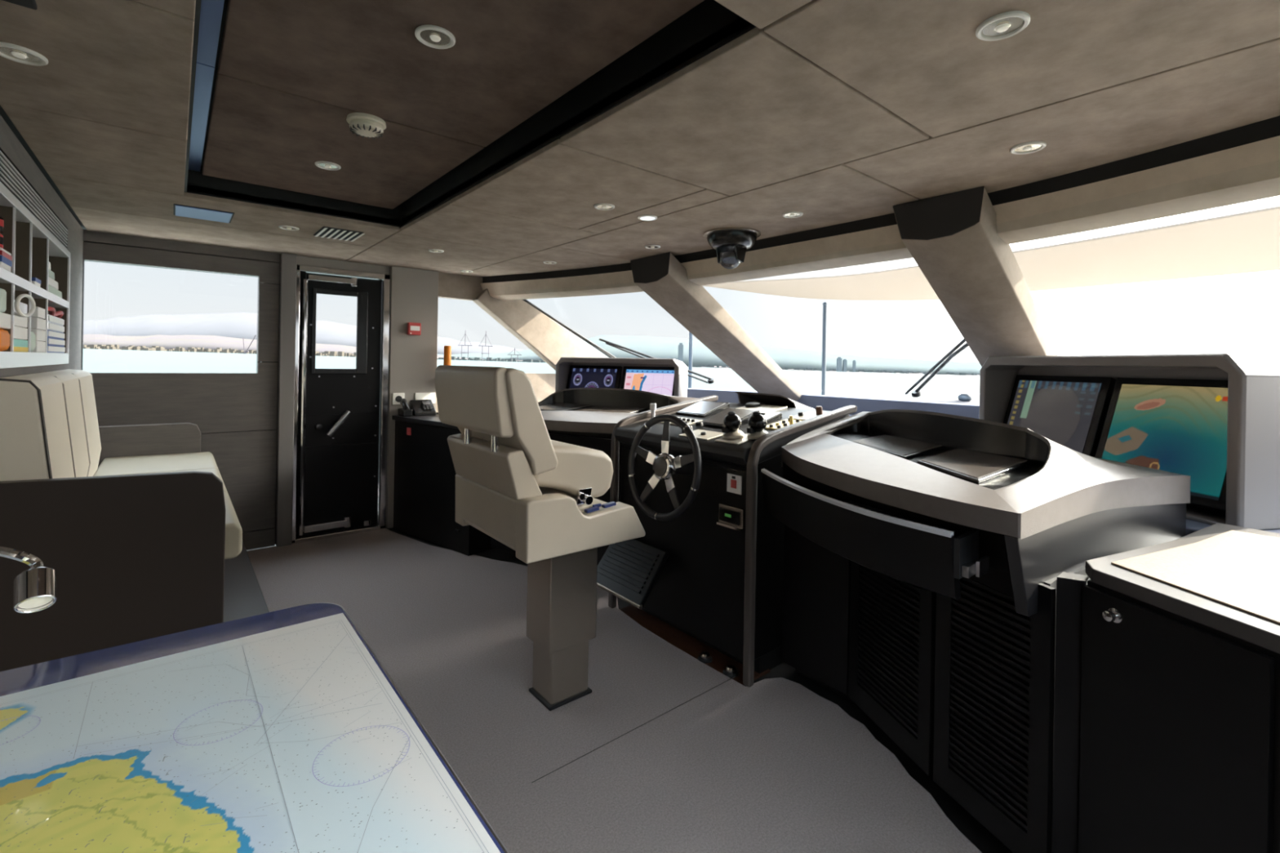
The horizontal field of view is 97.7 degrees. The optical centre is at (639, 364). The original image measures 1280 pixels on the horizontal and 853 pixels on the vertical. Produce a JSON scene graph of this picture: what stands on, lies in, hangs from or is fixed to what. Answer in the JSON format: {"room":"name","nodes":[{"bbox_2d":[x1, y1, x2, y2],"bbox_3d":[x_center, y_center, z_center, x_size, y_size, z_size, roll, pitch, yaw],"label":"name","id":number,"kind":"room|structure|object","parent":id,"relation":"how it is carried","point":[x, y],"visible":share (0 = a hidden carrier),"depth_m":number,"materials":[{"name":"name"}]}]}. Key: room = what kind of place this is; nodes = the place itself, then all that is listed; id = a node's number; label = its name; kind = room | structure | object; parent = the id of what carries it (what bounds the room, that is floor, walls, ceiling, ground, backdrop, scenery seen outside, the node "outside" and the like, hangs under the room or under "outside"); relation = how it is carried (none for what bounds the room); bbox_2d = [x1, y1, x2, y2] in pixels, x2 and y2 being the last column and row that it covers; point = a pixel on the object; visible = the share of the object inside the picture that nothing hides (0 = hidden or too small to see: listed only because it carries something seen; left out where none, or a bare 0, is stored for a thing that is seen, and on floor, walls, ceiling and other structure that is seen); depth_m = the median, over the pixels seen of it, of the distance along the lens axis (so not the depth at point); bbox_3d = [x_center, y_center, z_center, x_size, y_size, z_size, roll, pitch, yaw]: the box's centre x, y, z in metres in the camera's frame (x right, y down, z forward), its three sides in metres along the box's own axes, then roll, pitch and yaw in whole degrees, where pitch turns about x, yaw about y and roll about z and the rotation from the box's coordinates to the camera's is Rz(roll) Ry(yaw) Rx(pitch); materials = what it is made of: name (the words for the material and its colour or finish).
{"room":"control cabin","nodes":[
{"label":"control cabin","id":0,"kind":"room"},
{"bbox_2d":[0,115,84,377],"bbox_3d":[-2.822,0.251,2.274,0.582,2.100,2.500,1,0,-40],"label":"wall","id":1,"kind":"structure","parent":0,"point":[39,229],"depth_m":2.25,"materials":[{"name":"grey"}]},
{"bbox_2d":[0,328,9,351],"bbox_3d":[-2.140,-0.080,1.782,0.160,0.074,0.160,1,0,-40],"label":"pouch","id":2,"kind":"object","parent":1,"relation":"on","point":[4,335],"visible":0.96,"depth_m":1.83,"materials":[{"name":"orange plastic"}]},
{"bbox_2d":[0,311,10,328],"bbox_3d":[-2.114,-0.142,1.784,0.120,0.049,0.170,1,0,-40],"label":"carton","id":3,"kind":"object","parent":2,"relation":"on","point":[5,318],"visible":1,"depth_m":1.82,"materials":[{"name":"white cardboard"}]},
{"bbox_2d":[0,288,6,312],"bbox_3d":[-2.087,-0.207,1.792,0.070,0.079,0.070,1,0,-40],"label":"cup","id":4,"kind":"object","parent":3,"relation":"on","point":[2,292],"visible":0.97,"depth_m":1.80,"materials":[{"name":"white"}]},
{"bbox_2d":[0,247,12,271],"bbox_3d":[-2.129,-0.340,1.775,0.161,0.064,0.142,1,0,-40],"label":"box","id":5,"kind":"object","parent":1,"relation":"on","point":[6,258],"visible":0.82,"depth_m":1.81,"materials":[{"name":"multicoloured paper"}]},
{"bbox_2d":[13,338,28,351],"bbox_3d":[-2.290,-0.068,1.963,0.161,0.044,0.252,1,0,-40],"label":"carton","id":6,"kind":"object","parent":1,"relation":"on","point":[20,345],"visible":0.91,"depth_m":2.01,"materials":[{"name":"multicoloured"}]},
{"bbox_2d":[13,325,27,339],"bbox_3d":[-2.289,-0.113,1.962,0.160,0.044,0.240,1,0,-40],"label":"carton","id":7,"kind":"object","parent":6,"relation":"on","point":[20,333],"visible":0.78,"depth_m":2.01,"materials":[{"name":"white cardboard"}]},
{"bbox_2d":[13,312,27,328],"bbox_3d":[-2.288,-0.158,1.962,0.160,0.044,0.230,1,0,-40],"label":"carton","id":8,"kind":"object","parent":7,"relation":"on","point":[19,321],"visible":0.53,"depth_m":2.00,"materials":[{"name":"white cardboard"}]},
{"bbox_2d":[13,293,35,317],"bbox_3d":[-2.186,-0.208,1.990,0.020,0.082,0.291,1,0,-40],"label":"cable loop","id":9,"kind":"object","parent":1,"relation":"hanging from","point":[20,297],"visible":1,"depth_m":1.95,"materials":[{"name":"white plastic"}]},
{"bbox_2d":[30,340,45,352],"bbox_3d":[-2.567,-0.073,2.263,0.200,0.046,0.195,1,0,-40],"label":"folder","id":10,"kind":"object","parent":1,"relation":"on","point":[40,346],"visible":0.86,"depth_m":2.31,"materials":[{"name":"white paper"}]},
{"bbox_2d":[31,328,45,341],"bbox_3d":[-2.566,-0.120,2.263,0.200,0.046,0.195,1,0,-40],"label":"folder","id":11,"kind":"object","parent":10,"relation":"on","point":[40,335],"visible":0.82,"depth_m":2.29,"materials":[{"name":"white paper"}]},
{"bbox_2d":[31,317,45,330],"bbox_3d":[-2.565,-0.167,2.263,0.200,0.046,0.195,1,0,-40],"label":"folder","id":12,"kind":"object","parent":11,"relation":"on","point":[37,323],"visible":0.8,"depth_m":2.26,"materials":[{"name":"white paper"}]},
{"bbox_2d":[31,306,45,319],"bbox_3d":[-2.532,-0.213,2.287,0.120,0.043,0.160,1,0,-40],"label":"box","id":13,"kind":"object","parent":12,"relation":"on","point":[39,313],"visible":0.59,"depth_m":2.28,"materials":[{"name":"white cardboard"}]},
{"bbox_2d":[47,345,65,352],"bbox_3d":[-2.841,-0.072,2.591,0.199,0.034,0.500,1,0,-40],"label":"ring binder","id":14,"kind":"object","parent":1,"relation":"on","point":[51,348],"visible":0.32,"depth_m":2.62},
{"bbox_2d":[47,337,65,346],"bbox_3d":[-2.840,-0.106,2.591,0.199,0.034,0.478,1,0,-40],"label":"ring binder","id":15,"kind":"object","parent":14,"relation":"on","point":[51,341],"visible":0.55,"depth_m":2.62,"materials":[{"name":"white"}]},
{"bbox_2d":[80,229,555,550],"bbox_3d":[-1.929,0.289,4.613,4.950,2.155,0.150,1,0,-40],"label":"wall","id":16,"kind":"structure","parent":0,"point":[245,420],"depth_m":3.96,"materials":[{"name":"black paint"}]},
{"bbox_2d":[81,259,262,373],"bbox_3d":[-3.065,-0.285,3.703,0.925,0.727,0.060,1,0,-40],"label":"window","id":17,"kind":"structure","parent":16,"relation":"in","point":[84,260],"depth_m":3.62,"materials":[{"name":"black"}]},
{"bbox_2d":[291,264,390,544],"bbox_3d":[-2.283,0.300,4.292,0.650,2.040,0.130,1,0,-40],"label":"door","id":18,"kind":"structure","parent":16,"relation":"in","point":[338,448],"depth_m":4.29,"materials":[{"name":"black metal"}]},
{"bbox_2d":[407,322,421,335],"bbox_3d":[-1.840,-0.287,4.561,0.100,0.100,0.042,1,0,-40],"label":"fire alarm","id":19,"kind":"object","parent":16,"relation":"attached to","point":[413,328],"visible":1,"depth_m":4.54,"materials":[{"name":"red plastic"}]},
{"bbox_2d":[414,392,435,403],"bbox_3d":[-1.780,0.283,4.638,0.164,0.092,0.015,1,0,-40],"label":"wall socket","id":20,"kind":"object","parent":16,"relation":"attached to","point":[418,396],"visible":0.77,"depth_m":4.63,"materials":[{"name":"white plastic"}]},
{"bbox_2d":[472,288,607,370],"bbox_3d":[-0.719,-0.248,5.580,1.957,0.990,0.120,1,0,-40],"label":"trim","id":21,"kind":"structure","parent":16,"relation":"attached to","point":[549,340],"depth_m":5.30,"materials":[{"name":"fabric"}]},
{"bbox_2d":[687,388,979,418],"bbox_3d":[1.742,0.421,4.034,0.448,0.318,5.540,1,0,-40],"label":"trim","id":22,"kind":"structure","parent":16,"relation":"attached to","point":[830,403],"depth_m":4.27,"materials":[{"name":"grey leather"}]},
{"bbox_3d":[-0.065,-0.186,4.975,1.904,0.864,1.731,1,0,-40],"label":"window","id":23,"kind":"structure","parent":22,"relation":"attached to","visible":0},
{"bbox_2d":[522,299,616,357],"bbox_3d":[-0.591,-0.288,5.319,1.090,0.599,0.177,1,0,-40],"label":"windscreen wiper","id":24,"kind":"object","parent":23,"relation":"attached to","point":[573,331],"visible":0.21,"depth_m":5.30,"materials":[{"name":"black rubber"}]},
{"bbox_2d":[599,337,714,383],"bbox_3d":[0.159,-0.031,5.257,0.827,0.412,0.748,1,0,-40],"label":"windscreen wiper","id":25,"kind":"object","parent":23,"relation":"attached to","point":[710,380],"visible":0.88,"depth_m":5.26,"materials":[{"name":"black metal"}]},
{"bbox_2d":[480,135,1279,300],"bbox_3d":[0.613,-0.614,3.104,0.767,0.140,5.600,1,0,-40],"label":"trim","id":26,"kind":"structure","parent":16,"relation":"attached to","point":[1248,172],"depth_m":2.20,"materials":[{"name":"fabric"}]},
{"bbox_2d":[480,115,1279,283],"bbox_3d":[0.612,-0.714,3.103,0.713,0.090,5.600,1,0,-40],"label":"trim","id":27,"kind":"structure","parent":16,"relation":"attached to","point":[1268,128],"depth_m":2.18,"materials":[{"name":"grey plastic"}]},
{"bbox_2d":[849,414,1279,535],"bbox_3d":[1.048,0.476,3.457,2.041,0.185,5.520,1,0,-40],"label":"trim","id":28,"kind":"structure","parent":16,"relation":"attached to","point":[1192,526],"depth_m":1.86,"materials":[{"name":"grey leather"}]},
{"bbox_2d":[555,356,688,397],"bbox_3d":[-0.163,0.227,4.884,0.797,0.560,1.137,1,0,-40],"label":"housing","id":29,"kind":"object","parent":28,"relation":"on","point":[665,376],"visible":0.5,"depth_m":4.85,"materials":[{"name":"grey plastic"}]},
{"bbox_2d":[566,364,622,388],"bbox_3d":[-0.425,0.237,4.959,0.379,0.446,0.519,1,0,-40],"label":"monitor","id":30,"kind":"object","parent":29,"relation":"on","point":[577,375],"depth_m":4.98,"materials":[{"name":"black glass"}]},
{"bbox_2d":[620,366,674,395],"bbox_3d":[0.069,0.246,4.761,0.379,0.446,0.519,1,0,-40],"label":"monitor","id":31,"kind":"object","parent":29,"relation":"on","point":[656,380],"depth_m":4.78,"materials":[{"name":"multicoloured"}]},
{"bbox_2d":[978,353,1279,530],"bbox_3d":[2.055,0.256,2.401,0.906,0.580,1.154,1,0,-40],"label":"housing","id":32,"kind":"object","parent":28,"relation":"on","point":[1213,420],"visible":0.7,"depth_m":2.11,"materials":[{"name":"grey plastic"}]},
{"bbox_2d":[1003,374,1115,457],"bbox_3d":[1.925,0.278,2.635,0.380,0.446,0.500,1,0,-40],"label":"monitor","id":33,"kind":"object","parent":32,"relation":"on","point":[1076,412],"depth_m":2.55,"materials":[{"name":"black"}]},
{"bbox_2d":[1095,377,1228,511],"bbox_3d":[2.013,0.280,2.129,0.380,0.446,0.500,1,0,-40],"label":"monitor","id":34,"kind":"object","parent":32,"relation":"on","point":[1173,424],"depth_m":2.12,"materials":[{"name":"multicoloured"}]},
{"bbox_3d":[-1.648,0.179,4.716,0.060,0.165,0.152,1,0,-40],"label":"bracket","id":35,"kind":"object","parent":16,"relation":"attached to","visible":0},
{"bbox_2d":[443,345,451,365],"bbox_3d":[-1.609,-0.029,4.673,0.080,0.252,0.080,1,0,-40],"label":"torch","id":36,"kind":"object","parent":35,"relation":"on","point":[447,348],"visible":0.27,"depth_m":4.65,"materials":[{"name":"orange plastic"}]},
{"bbox_3d":[1.282,-0.152,3.701,1.464,0.842,1.950,1,0,-40],"label":"window","id":37,"kind":"structure","parent":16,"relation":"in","visible":0},
{"bbox_2d":[905,338,968,397],"bbox_3d":[1.875,0.005,3.488,0.759,0.454,0.774,1,0,-40],"label":"windscreen wiper","id":38,"kind":"object","parent":37,"relation":"attached to","point":[915,393],"visible":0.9,"depth_m":3.56,"materials":[{"name":"grey metal"}]},
{"bbox_2d":[246,528,1013,852],"bbox_3d":[-0.191,1.393,2.465,5.500,0.068,5.900,1,0,-40],"label":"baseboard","id":39,"kind":"structure","parent":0,"point":[971,828],"depth_m":2.00,"materials":[{"name":"black"}]},
{"bbox_2d":[0,368,269,671],"bbox_3d":[-2.290,0.673,2.684,0.785,1.274,2.200,1,0,-40],"label":"sofa","id":40,"kind":"object","parent":39,"relation":"on","point":[140,529],"visible":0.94,"depth_m":1.85,"materials":[{"name":"grey leather"}]},
{"bbox_2d":[0,373,74,481],"bbox_3d":[-2.073,0.307,1.927,0.140,0.534,0.487,1,0,-40],"label":"cushion","id":41,"kind":"object","parent":40,"relation":"on","point":[36,443],"depth_m":1.75,"materials":[{"name":"beige leather"}]},
{"bbox_2d":[32,371,88,477],"bbox_3d":[-2.381,0.302,2.297,0.140,0.534,0.464,1,0,-40],"label":"cushion","id":42,"kind":"object","parent":40,"relation":"on","point":[70,381],"depth_m":2.31,"materials":[{"name":"beige leather"}]},
{"bbox_2d":[53,368,101,476],"bbox_3d":[-2.704,0.296,2.685,0.140,0.534,0.534,1,0,-40],"label":"cushion","id":43,"kind":"object","parent":40,"relation":"on","point":[85,378],"depth_m":2.69,"materials":[{"name":"beige leather"}]},
{"bbox_2d":[93,452,218,476],"bbox_3d":[-2.744,0.627,3.197,0.515,0.139,0.681,1,0,-40],"label":"seat cushion","id":44,"kind":"object","parent":40,"relation":"on","point":[120,463],"depth_m":3.18,"materials":[{"name":"beige leather"}]},
{"bbox_2d":[138,468,228,494],"bbox_3d":[-2.308,0.635,2.675,0.515,0.139,0.661,1,0,-40],"label":"seat cushion","id":45,"kind":"object","parent":40,"relation":"on","point":[215,471],"depth_m":2.96,"materials":[{"name":"beige leather"}]},
{"bbox_2d":[223,491,242,559],"bbox_3d":[-1.881,0.642,2.162,0.515,0.139,0.656,1,0,-40],"label":"seat cushion","id":46,"kind":"object","parent":40,"relation":"on","point":[233,531],"depth_m":2.06,"materials":[{"name":"beige leather"}]},
{"bbox_2d":[391,413,493,555],"bbox_3d":[-1.280,0.875,4.404,1.005,0.905,1.104,1,0,-40],"label":"cabinet","id":47,"kind":"object","parent":39,"relation":"on","point":[424,494],"depth_m":4.18,"materials":[{"name":"black paint"}]},
{"bbox_2d":[397,398,438,417],"bbox_3d":[-1.742,0.346,4.519,0.348,0.137,0.214,1,0,-40],"label":"telephone","id":48,"kind":"object","parent":47,"relation":"on","point":[417,407],"visible":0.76,"depth_m":4.48,"materials":[{"name":"black plastic"}]},
{"bbox_2d":[391,413,458,429],"bbox_3d":[-1.272,0.440,4.404,1.005,0.035,1.104,1,0,-40],"label":"countertop","id":49,"kind":"structure","parent":47,"relation":"on","point":[434,420],"depth_m":4.26,"materials":[{"name":"black"}]},
{"bbox_2d":[491,387,697,564],"bbox_3d":[-0.354,0.759,3.850,1.210,1.194,1.228,1,0,-40],"label":"console wing","id":50,"kind":"object","parent":39,"relation":"on","point":[585,417],"visible":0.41,"depth_m":3.63,"materials":[{"name":"plastic"}]},
{"bbox_2d":[537,387,697,433],"bbox_3d":[-0.264,0.299,3.805,1.231,0.271,1.099,1,0,39],"label":"hood","id":51,"kind":"object","parent":50,"relation":"attached to","point":[575,410],"depth_m":3.71,"materials":[{"name":"white plastic"}]},
{"bbox_2d":[246,528,982,852],"bbox_3d":[-0.957,1.339,1.800,3.270,0.013,5.520,1,0,-40],"label":"floor","id":52,"kind":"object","parent":39,"relation":"on","point":[666,752],"visible":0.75,"depth_m":2.06,"materials":[{"name":"grey carpet"}]},
{"bbox_2d":[0,602,508,852],"bbox_3d":[-0.742,0.944,0.469,1.126,0.786,1.348,1,0,-40],"label":"table","id":53,"kind":"object","parent":52,"relation":"on","point":[284,731],"visible":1,"depth_m":0.80,"materials":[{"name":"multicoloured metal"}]},
{"bbox_2d":[0,546,57,613],"bbox_3d":[-1.097,0.416,0.765,0.415,0.261,0.201,1,0,-40],"label":"gooseneck lamp","id":54,"kind":"object","parent":53,"relation":"on","point":[35,588],"visible":1,"depth_m":0.89,"materials":[{"name":"silver metal"}]},
{"bbox_2d":[435,364,645,711],"bbox_3d":[-0.426,0.677,2.304,0.640,1.331,0.640,1,0,-40],"label":"chair","id":55,"kind":"object","parent":52,"relation":"on","point":[529,491],"visible":1,"depth_m":2.15,"materials":[{"name":"beige leather"}]},
{"bbox_2d":[533,439,613,497],"bbox_3d":[-0.391,0.416,2.329,0.384,0.229,0.460,1,0,-40],"label":"seat cushion","id":56,"kind":"object","parent":55,"relation":"on","point":[585,470],"depth_m":2.17,"materials":[{"name":"beige leather"}]},
{"bbox_2d":[584,501,616,513],"bbox_3d":[-0.158,0.554,2.172,0.139,0.022,0.040,1,0,-40],"label":"switch","id":57,"kind":"object","parent":55,"relation":"attached to","point":[599,508],"depth_m":2.17,"materials":[{"name":"blue plastic"}]},
{"bbox_2d":[619,604,769,685],"bbox_3d":[0.192,1.362,2.757,0.260,0.008,0.900,1,0,-40],"label":"trim","id":58,"kind":"structure","parent":39,"relation":"on","point":[679,639],"depth_m":2.73,"materials":[{"name":"brown wood"}]},
{"bbox_2d":[697,651,712,663],"bbox_3d":[0.299,1.344,2.573,0.068,0.031,0.068,1,0,-40],"label":"button","id":59,"kind":"object","parent":58,"relation":"on","point":[704,657],"visible":1,"depth_m":2.56,"materials":[{"name":"silver metal"}]},
{"bbox_2d":[723,664,738,677],"bbox_3d":[0.399,1.346,2.461,0.068,0.031,0.068,1,0,-40],"label":"button","id":60,"kind":"object","parent":58,"relation":"on","point":[730,671],"visible":1,"depth_m":2.44,"materials":[{"name":"silver metal"}]},
{"bbox_2d":[608,395,857,687],"bbox_3d":[0.466,0.786,2.983,0.846,1.169,0.996,1,0,-40],"label":"console","id":61,"kind":"object","parent":39,"relation":"on","point":[720,583],"visible":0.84,"depth_m":2.57,"materials":[{"name":"black paint"}]},
{"bbox_2d":[596,539,668,609],"bbox_3d":[-0.058,1.032,2.836,0.214,0.222,0.430,1,0,-40],"label":"footrest","id":62,"kind":"object","parent":61,"relation":"attached to","point":[629,570],"visible":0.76,"depth_m":2.79,"materials":[{"name":"black paint"}]},
{"bbox_2d":[627,414,702,520],"bbox_3d":[0.152,0.468,2.587,0.224,0.474,0.477,1,0,-40],"label":"steering wheel","id":63,"kind":"object","parent":61,"relation":"attached to","point":[665,466],"visible":1,"depth_m":2.53,"materials":[{"name":"black plastic"}]},
{"bbox_2d":[721,411,744,439],"bbox_3d":[0.428,0.278,2.573,0.108,0.122,0.100,1,0,-40],"label":"lever","id":64,"kind":"object","parent":61,"relation":"on","point":[731,422],"visible":1,"depth_m":2.54,"materials":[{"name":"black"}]},
{"bbox_2d":[746,411,768,439],"bbox_3d":[0.531,0.274,2.519,0.108,0.122,0.100,1,0,-40],"label":"lever","id":65,"kind":"object","parent":61,"relation":"on","point":[757,422],"visible":0.96,"depth_m":2.49,"materials":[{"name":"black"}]},
{"bbox_2d":[735,391,815,409],"bbox_3d":[0.843,0.277,3.413,0.272,0.205,0.450,1,0,-40],"label":"visor","id":66,"kind":"object","parent":61,"relation":"on","point":[744,397],"visible":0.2,"depth_m":3.45,"materials":[{"name":"black plastic"}]},
{"bbox_2d":[760,408,1190,852],"bbox_3d":[1.115,0.785,2.065,1.239,1.194,1.228,1,0,-40],"label":"console wing","id":67,"kind":"object","parent":39,"relation":"on","point":[965,650],"visible":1,"depth_m":1.69,"materials":[{"name":"plastic"}]},
{"bbox_2d":[844,501,960,537],"bbox_3d":[0.772,0.489,1.752,0.210,0.022,0.425,1,0,-40],"label":"handrail","id":68,"kind":"object","parent":67,"relation":"on","point":[956,534],"visible":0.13,"depth_m":1.76,"materials":[{"name":"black metal"}]},
{"bbox_2d":[953,529,978,579],"bbox_3d":[0.883,0.513,1.514,0.131,0.105,0.014,1,0,-40],"label":"latch","id":69,"kind":"object","parent":67,"relation":"on","point":[966,546],"depth_m":1.48,"materials":[{"name":"black metal"}]},
{"bbox_2d":[781,408,1190,539],"bbox_3d":[1.105,0.323,2.163,1.099,0.271,1.231,1,0,-28],"label":"hood","id":70,"kind":"object","parent":67,"relation":"attached to","point":[1009,482],"depth_m":1.76,"materials":[{"name":"white plastic"}]},
{"bbox_2d":[1078,523,1279,852],"bbox_3d":[1.681,0.947,1.139,1.114,0.889,1.147,1,0,-40],"label":"base cabinet","id":71,"kind":"object","parent":39,"relation":"on","point":[1180,731],"visible":1,"depth_m":1.21,"materials":[{"name":"black paint"}]},
{"bbox_2d":[1084,523,1279,653],"bbox_3d":[1.688,0.524,1.139,1.114,0.034,1.147,1,0,-40],"label":"countertop","id":72,"kind":"structure","parent":71,"relation":"on","point":[1245,626],"depth_m":1.22,"materials":[{"name":"grey"}]},
{"bbox_2d":[0,0,1279,276],"bbox_3d":[-0.651,-0.862,2.049,4.200,0.200,5.900,1,0,-40],"label":"ceiling","id":73,"kind":"structure","parent":0,"point":[498,148],"depth_m":1.71,"materials":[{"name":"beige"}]},
{"bbox_2d":[2,0,37,9],"bbox_3d":[-1.268,-0.767,1.025,0.184,0.013,0.315,1,0,-40],"label":"speaker panel","id":74,"kind":"object","parent":73,"relation":"attached to","point":[32,4],"visible":1,"depth_m":1.18,"materials":[{"name":"black"}]},
{"bbox_2d":[0,41,48,66],"bbox_3d":[-1.550,-0.773,1.397,0.099,0.011,0.099,1,0,-40],"label":"recessed light","id":75,"kind":"object","parent":73,"relation":"in","point":[17,53],"visible":1,"depth_m":1.40,"materials":[{"name":"white plastic"}]},
{"bbox_2d":[173,203,234,222],"bbox_3d":[-2.291,-0.788,2.938,0.244,0.007,0.279,1,0,-40],"label":"access hatch","id":76,"kind":"object","parent":73,"relation":"attached to","point":[184,211],"visible":1,"depth_m":2.92,"materials":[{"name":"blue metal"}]},
{"bbox_2d":[315,160,341,170],"bbox_3d":[-1.370,-0.870,2.456,0.099,0.011,0.099,1,0,-40],"label":"recessed light","id":77,"kind":"object","parent":73,"relation":"in","point":[325,165],"visible":1,"depth_m":2.45,"materials":[{"name":"white"}]},
{"bbox_2d":[313,226,364,241],"bbox_3d":[-1.805,-0.777,3.353,0.218,0.011,0.300,1,0,-40],"label":"ceiling vent","id":78,"kind":"object","parent":73,"relation":"in","point":[328,232],"visible":1,"depth_m":3.33,"materials":[{"name":"black"}]},
{"bbox_2d":[346,112,386,139],"bbox_3d":[-0.972,-0.843,1.989,0.128,0.048,0.128,1,0,-40],"label":"smoke detector","id":79,"kind":"object","parent":73,"relation":"attached to","point":[363,124],"visible":1,"depth_m":1.95,"materials":[{"name":"beige plastic"}]},
{"bbox_2d":[414,24,455,48],"bbox_3d":[-0.536,-0.855,1.466,0.099,0.011,0.099,1,0,-40],"label":"recessed light","id":80,"kind":"object","parent":73,"relation":"in","point":[432,36],"visible":1,"depth_m":1.46,"materials":[{"name":"white"}]},
{"bbox_2d":[186,0,749,225],"bbox_3d":[-0.929,-0.881,1.946,1.140,0.170,2.760,1,0,-40],"label":"ceiling recess","id":81,"kind":"object","parent":73,"relation":"on","point":[275,84],"depth_m":1.73,"materials":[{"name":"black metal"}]},
{"bbox_2d":[594,203,614,210],"bbox_3d":[-0.170,-0.749,2.666,0.099,0.011,0.099,1,0,-40],"label":"recessed light","id":82,"kind":"object","parent":73,"relation":"in","point":[603,206],"visible":1,"depth_m":2.66,"materials":[{"name":"white"}]},
{"bbox_2d":[702,226,760,269],"bbox_3d":[0.521,-0.642,3.184,0.324,0.199,0.324,1,0,-40],"label":"overhead compass","id":83,"kind":"object","parent":73,"relation":"hanging from","point":[731,244],"visible":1,"depth_m":3.11,"materials":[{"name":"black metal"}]},
{"bbox_2d":[975,10,1030,40],"bbox_3d":[0.787,-0.732,1.215,0.099,0.011,0.099,1,0,-40],"label":"recessed light","id":84,"kind":"object","parent":73,"relation":"in","point":[1003,25],"visible":1,"depth_m":1.21,"materials":[{"name":"white metal"}]},
{"bbox_2d":[1009,141,1046,154],"bbox_3d":[1.299,-0.723,1.873,0.099,0.011,0.099,1,0,-40],"label":"recessed light","id":85,"kind":"object","parent":73,"relation":"in","point":[1029,147],"visible":1,"depth_m":1.87,"materials":[{"name":"white metal"}]},
{"bbox_2d":[630,252,805,400],"bbox_3d":[0.673,-0.198,4.393,1.612,1.078,0.423,1,0,-40],"label":"trim","id":86,"kind":"structure","parent":0,"point":[663,277],"depth_m":4.12,"materials":[{"name":"paint"}]},
{"bbox_2d":[893,186,1057,366],"bbox_3d":[1.887,-0.176,2.935,1.612,1.078,0.378,1,0,-40],"label":"pillar","id":87,"kind":"structure","parent":0,"point":[953,238],"depth_m":2.55,"materials":[{"name":"paint"}]},
{"label":"outside","id":88,"kind":"structure","parent":0,"visible":0},
{"bbox_3d":[5.456,1.030,7.293,9.247,0.070,8.998,1,0,-40],"label":"foredeck","id":89,"kind":"object","parent":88,"visible":0},
{"bbox_2d":[688,331,693,388],"bbox_3d":[0.772,-0.138,8.528,0.160,2.142,0.160,1,0,-40],"label":"pole","id":90,"kind":"object","parent":89,"relation":"on","point":[691,335],"visible":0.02,"depth_m":8.50,"materials":[{"name":"grey metal"}]},
{"bbox_2d":[702,205,1279,300],"bbox_3d":[4.802,-1.165,6.912,4.617,0.072,7.700,1,0,-40],"label":"roof overhang","id":91,"kind":"object","parent":90,"relation":"attached to","point":[1246,242],"visible":0.72,"depth_m":6.26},
{"bbox_2d":[821,301,826,395],"bbox_3d":[3.390,-0.086,10.307,0.160,2.131,0.160,1,0,-40],"label":"pole","id":92,"kind":"object","parent":89,"relation":"on","point":[824,304],"visible":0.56,"depth_m":10.28,"materials":[{"name":"grey metal"}]},
{"bbox_2d":[802,390,979,401],"bbox_3d":[5.691,0.767,8.983,3.088,0.485,6.125,1,0,-40],"label":"bow rail","id":93,"kind":"object","parent":89,"relation":"on","point":[828,391],"visible":0.25,"depth_m":10.62,"materials":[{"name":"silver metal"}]},
{"bbox_2d":[934,393,979,404],"bbox_3d":[4.292,0.681,7.490,0.880,0.588,0.880,1,0,-40],"label":"deck cover","id":94,"kind":"object","parent":89,"relation":"on","point":[963,398],"visible":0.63,"depth_m":7.35,"materials":[{"name":"grey"}]},
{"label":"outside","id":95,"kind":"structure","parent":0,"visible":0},
{"bbox_2d":[83,312,526,354],"bbox_3d":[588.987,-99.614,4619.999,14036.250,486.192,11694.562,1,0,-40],"label":"hills","id":96,"kind":"structure","parent":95,"point":[233,325],"depth_m":4125.37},
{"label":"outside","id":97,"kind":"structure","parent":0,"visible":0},
{"bbox_2d":[437,334,982,374],"bbox_3d":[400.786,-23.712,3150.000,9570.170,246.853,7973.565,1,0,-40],"label":"hills","id":98,"kind":"structure","parent":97,"point":[655,347],"depth_m":2756.82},
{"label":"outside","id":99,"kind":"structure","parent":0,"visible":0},
{"bbox_2d":[83,333,979,375],"bbox_3d":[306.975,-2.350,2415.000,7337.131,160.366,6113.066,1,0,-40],"label":"hills","id":100,"kind":"structure","parent":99,"point":[211,342],"depth_m":2130.83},
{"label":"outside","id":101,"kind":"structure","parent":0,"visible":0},
{"bbox_2d":[82,348,979,401],"bbox_3d":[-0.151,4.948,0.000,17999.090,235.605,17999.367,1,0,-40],"label":"sea","id":102,"kind":"structure","parent":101,"point":[111,361],"depth_m":246.15,"materials":[{"name":"liquid"}]},
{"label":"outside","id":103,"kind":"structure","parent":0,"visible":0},
{"bbox_2d":[83,344,355,356],"bbox_3d":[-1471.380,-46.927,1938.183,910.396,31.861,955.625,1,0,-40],"label":"town","id":104,"kind":"object","parent":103,"point":[85,346],"visible":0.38,"depth_m":1867.18},
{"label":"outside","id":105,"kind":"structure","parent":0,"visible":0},
{"bbox_2d":[438,356,545,362],"bbox_3d":[-493.167,-14.410,1935.491,432.125,17.002,413.794,1,0,-40],"label":"town","id":106,"kind":"object","parent":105,"point":[452,357],"visible":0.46,"depth_m":1868.55},
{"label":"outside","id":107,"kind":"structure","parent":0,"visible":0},
{"bbox_2d":[685,364,977,375],"bbox_3d":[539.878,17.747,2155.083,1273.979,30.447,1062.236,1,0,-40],"label":"town","id":108,"kind":"object","parent":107,"point":[686,365],"visible":0.3,"depth_m":2103.95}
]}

